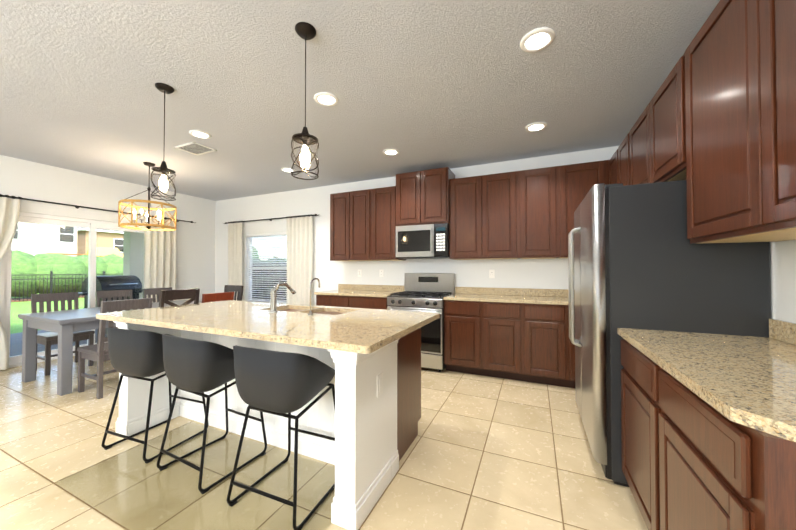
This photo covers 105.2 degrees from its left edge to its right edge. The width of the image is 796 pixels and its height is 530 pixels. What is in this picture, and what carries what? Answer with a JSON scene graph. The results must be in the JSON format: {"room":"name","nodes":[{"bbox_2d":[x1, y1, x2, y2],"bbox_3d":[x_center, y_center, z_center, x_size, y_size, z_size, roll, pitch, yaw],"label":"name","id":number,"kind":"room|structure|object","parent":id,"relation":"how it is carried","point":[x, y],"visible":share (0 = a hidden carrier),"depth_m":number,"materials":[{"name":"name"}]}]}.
{"room":"kitchen","nodes":[
{"label":"kitchen","id":0,"kind":"room"},
{"bbox_2d":[0,155,215,301],"bbox_3d":[-5.445,-0.044,3.080,0.150,2.720,7.410,0,-1,24],"label":"wall","id":1,"kind":"structure","parent":0,"point":[195,255],"depth_m":4.86,"materials":[{"name":"paint"}]},
{"bbox_2d":[0,320,8,369],"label":"door curtain","id":2,"kind":"object","parent":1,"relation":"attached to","point":[4,350],"depth_m":3.80,"materials":[{"name":"fabric"}]},
{"bbox_2d":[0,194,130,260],"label":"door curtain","id":3,"kind":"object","parent":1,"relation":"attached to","point":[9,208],"depth_m":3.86,"materials":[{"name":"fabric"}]},
{"bbox_2d":[0,212,143,367],"bbox_3d":[-4.716,0.324,4.693,0.102,2.030,1.820,0,-1,24],"label":"sliding door","id":4,"kind":"structure","parent":1,"relation":"in","point":[93,226],"depth_m":4.32,"materials":[{"name":"white plastic"}]},
{"bbox_2d":[135,214,195,289],"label":"door curtain","id":5,"kind":"object","parent":1,"relation":"attached to","point":[159,259],"depth_m":5.41,"materials":[{"name":"fabric"}]},
{"bbox_2d":[0,356,647,529],"bbox_3d":[-2.037,1.345,1.619,7.550,0.100,7.560,0,-1,24],"label":"floor","id":6,"kind":"structure","parent":0,"point":[487,453],"depth_m":1.93,"materials":[{"name":"tile"}]},
{"bbox_2d":[31,292,94,375],"bbox_3d":[-4.324,0.849,3.930,0.497,0.958,0.440,0,-1,24],"label":"chair","id":7,"kind":"object","parent":6,"relation":"on","point":[47,339],"visible":0.54,"depth_m":3.91,"materials":[{"name":"grey wood"}]},
{"bbox_2d":[18,300,206,395],"bbox_3d":[-3.467,0.947,4.050,1.020,0.765,1.800,0,-1,24],"label":"dining table","id":8,"kind":"object","parent":6,"relation":"on","point":[64,324],"visible":0.56,"depth_m":3.27,"materials":[{"name":"grey paint"}]},
{"bbox_2d":[95,289,132,343],"bbox_3d":[-4.071,0.857,4.496,0.497,0.958,0.440,0,-1,24],"label":"chair","id":9,"kind":"object","parent":6,"relation":"on","point":[114,294],"visible":0.19,"depth_m":4.54,"materials":[{"name":"grey wood"}]},
{"bbox_2d":[77,298,152,398],"bbox_3d":[-3.018,0.839,3.259,0.497,0.958,0.440,0,-1,24],"label":"chair","id":10,"kind":"object","parent":6,"relation":"on","point":[98,353],"visible":0.58,"depth_m":3.08,"materials":[{"name":"grey wood"}]},
{"bbox_2d":[142,287,172,301],"bbox_3d":[-3.835,0.865,5.026,0.497,0.958,0.440,0,-1,24],"label":"chair","id":11,"kind":"object","parent":6,"relation":"on","point":[149,292],"visible":0.12,"depth_m":5.05,"materials":[{"name":"grey wood"}]},
{"bbox_2d":[159,288,199,306],"bbox_3d":[-2.791,0.806,3.706,0.506,1.038,0.440,0,-1,24],"label":"chair","id":12,"kind":"object","parent":6,"relation":"on","point":[192,295],"visible":0.12,"depth_m":3.59,"materials":[{"name":"wood"}]},
{"bbox_2d":[56,422,334,529],"bbox_3d":[-1.119,1.296,1.835,1.690,0.001,0.800,0,-1,24],"label":"protector","id":13,"kind":"object","parent":6,"relation":"on","point":[106,461],"visible":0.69,"depth_m":1.81,"materials":[{"name":"plastic"}]},
{"bbox_2d":[101,327,208,462],"bbox_3d":[-1.786,0.870,2.272,0.490,0.862,0.475,0,-1,20],"label":"stool","id":14,"kind":"object","parent":13,"relation":"on","point":[136,354],"visible":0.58,"depth_m":2.06,"materials":[{"name":"dark grey plastic"},{"name":"black metal"}]},
{"bbox_2d":[157,334,266,493],"bbox_3d":[-1.211,0.867,2.016,0.490,0.862,0.475,0,-1,27],"label":"stool","id":15,"kind":"object","parent":13,"relation":"on","point":[197,367],"visible":0.79,"depth_m":1.81,"materials":[{"name":"plastic"}]},
{"bbox_2d":[226,345,334,529],"bbox_3d":[-0.617,0.863,1.750,0.490,0.862,0.475,0,-1,22],"label":"stool","id":16,"kind":"object","parent":13,"relation":"on","point":[278,383],"visible":0.98,"depth_m":1.54,"materials":[{"name":"plastic"}]},
{"bbox_2d":[202,292,233,302],"bbox_3d":[-2.610,0.852,4.172,0.497,0.958,0.440,0,-1,24],"label":"chair","id":17,"kind":"object","parent":6,"relation":"on","point":[217,297],"visible":0.17,"depth_m":4.06,"materials":[{"name":"brown wood"}]},
{"bbox_2d":[224,285,243,300],"bbox_3d":[-2.926,0.845,5.042,0.440,0.998,0.501,0,-1,24],"label":"chair","id":18,"kind":"object","parent":6,"relation":"on","point":[238,289],"visible":0.23,"depth_m":5.21,"materials":[{"name":"grey wood"}]},
{"bbox_2d":[114,306,429,529],"bbox_3d":[-0.975,0.859,2.397,2.200,0.895,1.094,0,-1,24],"label":"kitchen island","id":19,"kind":"object","parent":6,"relation":"on","point":[372,359],"depth_m":2.02,"materials":[{"name":"white paint"}]},
{"bbox_2d":[96,304,423,353],"bbox_3d":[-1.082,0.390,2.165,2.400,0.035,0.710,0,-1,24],"label":"island countertop","id":20,"kind":"structure","parent":19,"relation":"on","point":[348,333],"depth_m":1.90,"materials":[{"name":"beige stone"}]},
{"bbox_2d":[314,292,349,306],"bbox_3d":[-0.836,0.891,4.719,0.600,0.895,0.629,0,-1,24],"label":"base cabinet","id":21,"kind":"object","parent":6,"relation":"on","point":[321,298],"depth_m":4.44,"materials":[{"name":"brown wood"}]},
{"bbox_2d":[350,296,387,309],"bbox_3d":[-0.284,0.888,4.472,0.609,0.895,0.629,0,-1,24],"label":"base cabinet","id":22,"kind":"object","parent":6,"relation":"on","point":[370,302],"depth_m":4.18,"materials":[{"name":"brown wood"}]},
{"bbox_2d":[326,288,398,295],"bbox_3d":[-0.569,0.425,4.601,1.229,0.035,0.637,0,-1,24],"label":"countertop","id":23,"kind":"structure","parent":22,"relation":"on","point":[341,291],"depth_m":4.42,"materials":[{"name":"beige stone"}]},
{"bbox_2d":[387,273,454,371],"bbox_3d":[0.321,0.724,4.147,0.754,1.215,0.726,0,-1,24],"label":"range","id":24,"kind":"object","parent":6,"relation":"on","point":[424,292],"visible":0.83,"depth_m":3.87,"materials":[{"name":"silver metal"}]},
{"bbox_2d":[444,300,481,374],"bbox_3d":[0.900,0.880,3.943,0.457,0.895,0.629,0,-1,24],"label":"base cabinet","id":25,"kind":"object","parent":6,"relation":"on","point":[462,318],"depth_m":3.66,"materials":[{"name":"brown wood"}]},
{"bbox_2d":[482,300,525,380],"bbox_3d":[1.309,0.878,3.760,0.440,0.895,0.629,0,-1,24],"label":"base cabinet","id":26,"kind":"object","parent":6,"relation":"on","point":[501,319],"depth_m":3.48,"materials":[{"name":"brown wood"}]},
{"bbox_2d":[522,300,569,387],"bbox_3d":[1.711,0.875,3.581,0.440,0.895,0.629,0,-1,24],"label":"base cabinet","id":27,"kind":"object","parent":6,"relation":"on","point":[545,327],"depth_m":3.30,"materials":[{"name":"brown wood"}]},
{"bbox_2d":[443,292,574,303],"bbox_3d":[1.655,0.410,3.608,2.115,0.035,0.637,0,-1,24],"label":"countertop","id":28,"kind":"structure","parent":27,"relation":"on","point":[458,295],"depth_m":3.64,"materials":[{"name":"beige stone"}]},
{"bbox_2d":[574,304,676,387],"bbox_3d":[2.062,0.864,2.780,0.702,0.895,0.590,0,-1,24],"label":"base cabinet","id":29,"kind":"object","parent":6,"relation":"on","point":[574,304],"depth_m":3.18,"materials":[{"name":"brown wood"}]},
{"bbox_2d":[617,332,649,529],"bbox_3d":[1.466,0.844,1.374,0.644,0.895,0.585,0,-1,24],"label":"base cabinet","id":30,"kind":"object","parent":6,"relation":"on","point":[635,375],"depth_m":1.49,"materials":[{"name":"brown wood"}]},
{"bbox_2d":[568,180,770,486],"bbox_3d":[1.683,0.407,2.120,0.843,1.790,0.915,0,-1,24],"label":"fridge","id":31,"kind":"object","parent":6,"relation":"on","point":[637,259],"visible":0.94,"depth_m":1.76,"materials":[{"name":"silver metal"}]},
{"bbox_2d":[650,356,795,529],"bbox_3d":[1.224,0.836,0.833,0.644,0.895,0.600,0,-1,24],"label":"base cabinet","id":32,"kind":"object","parent":6,"relation":"on","point":[708,430],"depth_m":0.87,"materials":[{"name":"brown wood"}]},
{"bbox_2d":[618,328,795,435],"bbox_3d":[1.340,0.375,1.108,0.650,0.035,1.195,0,-1,24],"label":"countertop","id":33,"kind":"structure","parent":32,"relation":"on","point":[751,378],"depth_m":1.04,"materials":[{"name":"beige stone"}]},
{"bbox_2d":[0,0,719,200],"bbox_3d":[-2.037,-1.475,1.660,7.550,0.100,7.560,0,-1,24],"label":"ceiling","id":34,"kind":"structure","parent":0,"point":[419,85],"depth_m":2.36,"materials":[{"name":"paint"}]},
{"bbox_2d":[118,162,176,230],"bbox_3d":[-3.399,-0.933,4.156,0.615,0.909,0.602,0,-1,24],"label":"chandelier","id":35,"kind":"object","parent":34,"relation":"hanging from","point":[148,215],"visible":1,"depth_m":4.12,"materials":[{"name":"gold metal"}]},
{"bbox_2d":[150,83,175,200],"bbox_3d":[-1.855,-0.969,2.415,0.161,0.888,0.161,0,-1,-16],"label":"pendant light","id":36,"kind":"object","parent":34,"relation":"hanging from","point":[163,169],"visible":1,"depth_m":2.40,"materials":[{"name":"brown metal"}]},
{"bbox_2d":[174,142,216,154],"bbox_3d":[-2.421,-1.389,3.643,0.370,0.012,0.270,0,-1,24],"label":"ceiling vent","id":37,"kind":"object","parent":34,"relation":"in","point":[195,148],"visible":1,"depth_m":3.64,"materials":[{"name":"white metal"}]},
{"bbox_2d":[189,130,211,138],"bbox_3d":[-2.115,-1.395,3.260,0.204,0.011,0.204,0,-1,24],"label":"recessed light","id":38,"kind":"object","parent":34,"relation":"in","point":[200,134],"visible":0.94,"depth_m":3.26,"materials":[{"name":"white plastic"}]},
{"bbox_2d":[281,168,295,172],"bbox_3d":[-1.593,-1.379,4.429,0.204,0.011,0.204,0,-1,24],"label":"recessed light","id":39,"kind":"object","parent":34,"relation":"in","point":[287,170],"visible":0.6,"depth_m":4.42,"materials":[{"name":"white plastic"}]},
{"bbox_2d":[291,22,318,179],"bbox_3d":[-0.558,-0.977,1.836,0.161,0.888,0.161,0,-1,24],"label":"pendant light","id":40,"kind":"object","parent":34,"relation":"hanging from","point":[305,31],"visible":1,"depth_m":1.82,"materials":[{"name":"brown metal"}]},
{"bbox_2d":[314,92,338,105],"bbox_3d":[-0.609,-1.405,2.587,0.204,0.011,0.204,0,-1,24],"label":"recessed light","id":41,"kind":"object","parent":34,"relation":"in","point":[325,98],"visible":1,"depth_m":2.58,"materials":[{"name":"white plastic"}]},
{"bbox_2d":[383,149,398,155],"bbox_3d":[-0.087,-1.388,3.756,0.204,0.011,0.204,0,-1,24],"label":"recessed light","id":42,"kind":"object","parent":34,"relation":"in","point":[390,152],"visible":0.96,"depth_m":3.76,"materials":[{"name":"white plastic"}]},
{"bbox_2d":[525,122,546,131],"bbox_3d":[1.402,-1.398,3.091,0.204,0.011,0.204,0,-1,24],"label":"recessed light","id":43,"kind":"object","parent":34,"relation":"in","point":[535,127],"visible":0.96,"depth_m":3.08,"materials":[{"name":"white plastic"}]},
{"bbox_2d":[520,27,554,52],"bbox_3d":[0.879,-1.414,1.922,0.204,0.011,0.204,0,-1,24],"label":"recessed light","id":44,"kind":"object","parent":34,"relation":"in","point":[533,40],"visible":1,"depth_m":1.91,"materials":[{"name":"white plastic"}]},
{"bbox_2d":[215,146,618,304],"bbox_3d":[-0.525,-0.017,5.022,7.550,2.720,0.150,0,-1,24],"label":"wall","id":45,"kind":"structure","parent":0,"point":[535,273],"depth_m":4.96,"materials":[{"name":"paint"}]},
{"bbox_2d":[248,235,286,301],"bbox_3d":[-2.449,0.073,5.850,1.300,1.375,0.145,0,-1,24],"label":"window","id":46,"kind":"structure","parent":45,"relation":"in","point":[256,270],"depth_m":6.05,"materials":[{"name":"white plastic"}]},
{"bbox_2d":[246,232,286,303],"bbox_3d":[-2.454,0.060,5.839,1.224,1.346,0.060,0,-1,24],"label":"window blinds","id":47,"kind":"object","parent":46,"relation":"attached to","point":[255,242],"visible":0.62,"depth_m":5.87,"materials":[{"name":"white plastic"}]},
{"bbox_2d":[223,214,319,304],"bbox_3d":[-2.443,0.228,5.726,2.427,2.212,0.123,0,-1,24],"label":"curtain","id":48,"kind":"object","parent":45,"relation":"attached to","point":[299,250],"visible":0.77,"depth_m":5.43,"materials":[{"name":"fabric"}]},
{"bbox_2d":[330,191,353,260],"bbox_3d":[-0.816,-0.598,4.885,0.438,1.060,0.346,0,-1,24],"label":"upper cabinet","id":49,"kind":"object","parent":45,"relation":"attached to","point":[341,204],"depth_m":4.72,"materials":[{"name":"brown wood"}]},
{"bbox_2d":[354,189,369,259],"bbox_3d":[-0.530,-0.600,4.757,0.437,1.060,0.346,0,-1,24],"label":"upper cabinet","id":50,"kind":"object","parent":45,"relation":"attached to","point":[361,198],"depth_m":4.57,"materials":[{"name":"brown wood"}]},
{"bbox_2d":[379,270,383,276],"bbox_3d":[-0.261,0.131,4.814,0.072,0.116,0.008,0,-1,24],"label":"electrical outlet plate","id":51,"kind":"object","parent":45,"relation":"attached to","point":[381,272],"depth_m":4.81,"materials":[{"name":"white plastic"}]},
{"bbox_2d":[370,186,405,259],"bbox_3d":[-0.139,-0.603,4.582,0.420,1.060,0.346,0,-1,24],"label":"upper cabinet","id":52,"kind":"object","parent":45,"relation":"attached to","point":[382,230],"depth_m":4.43,"materials":[{"name":"brown wood"}]},
{"bbox_2d":[394,170,425,227],"bbox_3d":[0.243,-0.916,4.386,0.441,0.740,0.401,0,-1,24],"label":"upper cabinet","id":53,"kind":"object","parent":45,"relation":"attached to","point":[410,188],"depth_m":4.20,"materials":[{"name":"brown wood"}]},
{"bbox_2d":[396,223,449,258],"bbox_3d":[0.378,-0.321,4.289,0.748,0.447,0.448,0,-1,24],"label":"microwave","id":54,"kind":"object","parent":53,"relation":"attached to","point":[428,241],"visible":0.98,"depth_m":4.12,"materials":[{"name":"silver plastic"}]},
{"bbox_2d":[426,167,454,223],"bbox_3d":[0.533,-0.917,4.256,0.443,0.740,0.401,0,-1,24],"label":"upper cabinet","id":55,"kind":"object","parent":45,"relation":"attached to","point":[437,180],"depth_m":4.05,"materials":[{"name":"brown wood"}]},
{"bbox_2d":[338,284,574,295],"bbox_3d":[0.871,0.356,4.297,4.108,0.094,0.020,0,-1,24],"label":"backsplash","id":56,"kind":"structure","parent":45,"relation":"attached to","point":[357,287],"depth_m":4.11,"materials":[{"name":"beige stone"}]},
{"bbox_2d":[449,175,489,259],"bbox_3d":[0.969,-0.610,4.088,0.486,1.060,0.346,0,-1,24],"label":"upper cabinet","id":57,"kind":"object","parent":45,"relation":"attached to","point":[469,226],"depth_m":3.92,"materials":[{"name":"brown wood"}]},
{"bbox_2d":[489,270,494,277],"bbox_3d":[1.273,0.121,4.129,0.072,0.116,0.008,0,-1,24],"label":"electrical outlet plate","id":58,"kind":"object","parent":45,"relation":"attached to","point":[491,273],"depth_m":4.13,"materials":[{"name":"white plastic"}]},
{"bbox_2d":[486,171,517,258],"bbox_3d":[1.299,-0.612,3.940,0.487,1.060,0.346,0,-1,24],"label":"upper cabinet","id":59,"kind":"object","parent":45,"relation":"attached to","point":[502,188],"depth_m":3.75,"materials":[{"name":"brown wood"}]},
{"bbox_2d":[518,166,557,258],"bbox_3d":[1.718,-0.615,3.753,0.430,1.060,0.346,0,-1,24],"label":"upper cabinet","id":60,"kind":"object","parent":45,"relation":"attached to","point":[537,188],"depth_m":3.59,"materials":[{"name":"brown wood"}]},
{"bbox_2d":[558,160,609,257],"bbox_3d":[2.134,-0.618,3.531,0.510,1.060,0.411,0,-1,24],"label":"upper cabinet","id":61,"kind":"object","parent":45,"relation":"attached to","point":[575,181],"depth_m":3.45,"materials":[{"name":"brown wood"}]},
{"bbox_2d":[770,240,795,322],"bbox_3d":[1.311,-0.087,0.062,0.150,2.720,7.410,0,-1,24],"label":"wall","id":62,"kind":"structure","parent":0,"point":[783,276],"depth_m":1.47,"materials":[{"name":"paint"}]},
{"bbox_2d":[610,154,613,183],"bbox_3d":[2.373,-0.624,3.065,0.347,1.060,0.404,0,-1,24],"label":"upper cabinet","id":63,"kind":"object","parent":62,"relation":"attached to","point":[612,158],"depth_m":3.16,"materials":[{"name":"brown wood"}]},
{"bbox_2d":[614,137,625,185],"bbox_3d":[2.213,-0.630,2.707,0.347,1.060,0.380,0,-1,24],"label":"upper cabinet","id":64,"kind":"object","parent":62,"relation":"attached to","point":[620,154],"depth_m":2.88,"materials":[{"name":"brown wood"}]},
{"bbox_2d":[626,114,645,184],"bbox_3d":[2.017,-0.851,2.271,0.347,0.630,0.582,0,-1,24],"label":"upper cabinet","id":65,"kind":"object","parent":62,"relation":"attached to","point":[634,174],"depth_m":2.45,"materials":[{"name":"brown wood"}]},
{"bbox_2d":[642,62,677,183],"bbox_3d":[1.830,-0.857,1.853,0.347,0.630,0.582,0,-1,24],"label":"upper cabinet","id":66,"kind":"object","parent":62,"relation":"attached to","point":[660,116],"depth_m":1.94,"materials":[{"name":"brown wood"}]},
{"bbox_2d":[678,0,795,243],"bbox_3d":[1.575,-0.650,1.279,0.347,1.060,0.668,0,-1,24],"label":"upper cabinet","id":67,"kind":"object","parent":62,"relation":"attached to","point":[714,126],"depth_m":1.39,"materials":[{"name":"brown wood"}]},
{"bbox_2d":[738,0,795,235],"bbox_3d":[1.344,-0.657,0.762,0.347,1.060,0.712,0,-1,24],"label":"upper cabinet","id":68,"kind":"object","parent":62,"relation":"attached to","point":[766,28],"depth_m":1.06,"materials":[{"name":"brown wood"}]},
{"bbox_2d":[769,319,795,343],"bbox_3d":[1.628,0.308,0.980,0.020,0.094,1.195,0,-1,24],"label":"backsplash","id":69,"kind":"structure","parent":62,"relation":"attached to","point":[781,330],"depth_m":1.44,"materials":[{"name":"beige stone"}]},
{"label":"outside","id":70,"kind":"structure","parent":0,"visible":0},
{"bbox_2d":[10,293,83,333],"bbox_3d":[-32.311,1.905,25.402,200.000,0.300,200.000,0,-1,24],"label":"lawn","id":71,"kind":"structure","parent":70,"point":[14,325],"depth_m":10.55,"materials":[{"name":"green plant"}]},
{"bbox_2d":[12,222,76,256],"bbox_3d":[-38.146,-2.601,22.213,13.000,8.620,18.300,0,-1,24],"label":"house","id":72,"kind":"structure","parent":71,"relation":"on","point":[33,236],"depth_m":25.86,"materials":[{"name":"beige paint"}]},
{"bbox_2d":[11,271,120,300],"bbox_3d":[-14.058,0.968,17.241,0.072,1.340,48.035,0,-1,24],"label":"fence","id":73,"kind":"object","parent":71,"relation":"on","point":[51,278],"depth_m":13.68,"materials":[{"name":"black metal"}]},
{"bbox_2d":[12,247,122,256],"bbox_3d":[-28.242,0.059,21.666,5.600,3.316,12.550,0,-1,24],"label":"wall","id":74,"kind":"structure","parent":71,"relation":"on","point":[104,252],"depth_m":25.68,"materials":[{"name":"beige paint"}]},
{"bbox_2d":[10,231,143,356],"bbox_3d":[-6.546,0.015,5.127,3.510,2.900,5.550,0,-1,24],"label":"lanai","id":75,"kind":"object","parent":71,"relation":"on","point":[130,263],"depth_m":7.74,"materials":[{"name":"concrete"}]},
{"bbox_2d":[78,275,142,307],"bbox_3d":[-5.703,0.796,6.106,0.582,1.170,1.240,0,-1,14],"label":"outdoor grill","id":76,"kind":"object","parent":75,"relation":"on","point":[110,284],"depth_m":5.95,"materials":[{"name":"black metal"}]},
{"bbox_2d":[77,227,123,255],"bbox_3d":[-37.190,-2.041,43.959,13.000,8.120,17.200,0,-1,24],"label":"house","id":77,"kind":"structure","parent":71,"relation":"on","point":[117,236],"depth_m":35.38,"materials":[{"name":"beige paint"}]},
{"bbox_2d":[11,247,259,301],"bbox_3d":[-21.098,-0.723,19.813,14.334,4.981,49.125,0,-1,24],"label":"hedge","id":78,"kind":"object","parent":71,"relation":"on","point":[23,261],"depth_m":14.84,"materials":[{"name":"green plant"}]},
{"bbox_2d":[252,257,286,299],"bbox_3d":[0.296,0.614,7.697,14.000,1.953,2.840,0,-1,24],"label":"fence","id":79,"kind":"object","parent":71,"relation":"on","point":[269,279],"depth_m":7.87,"materials":[{"name":"metal"}]}
]}

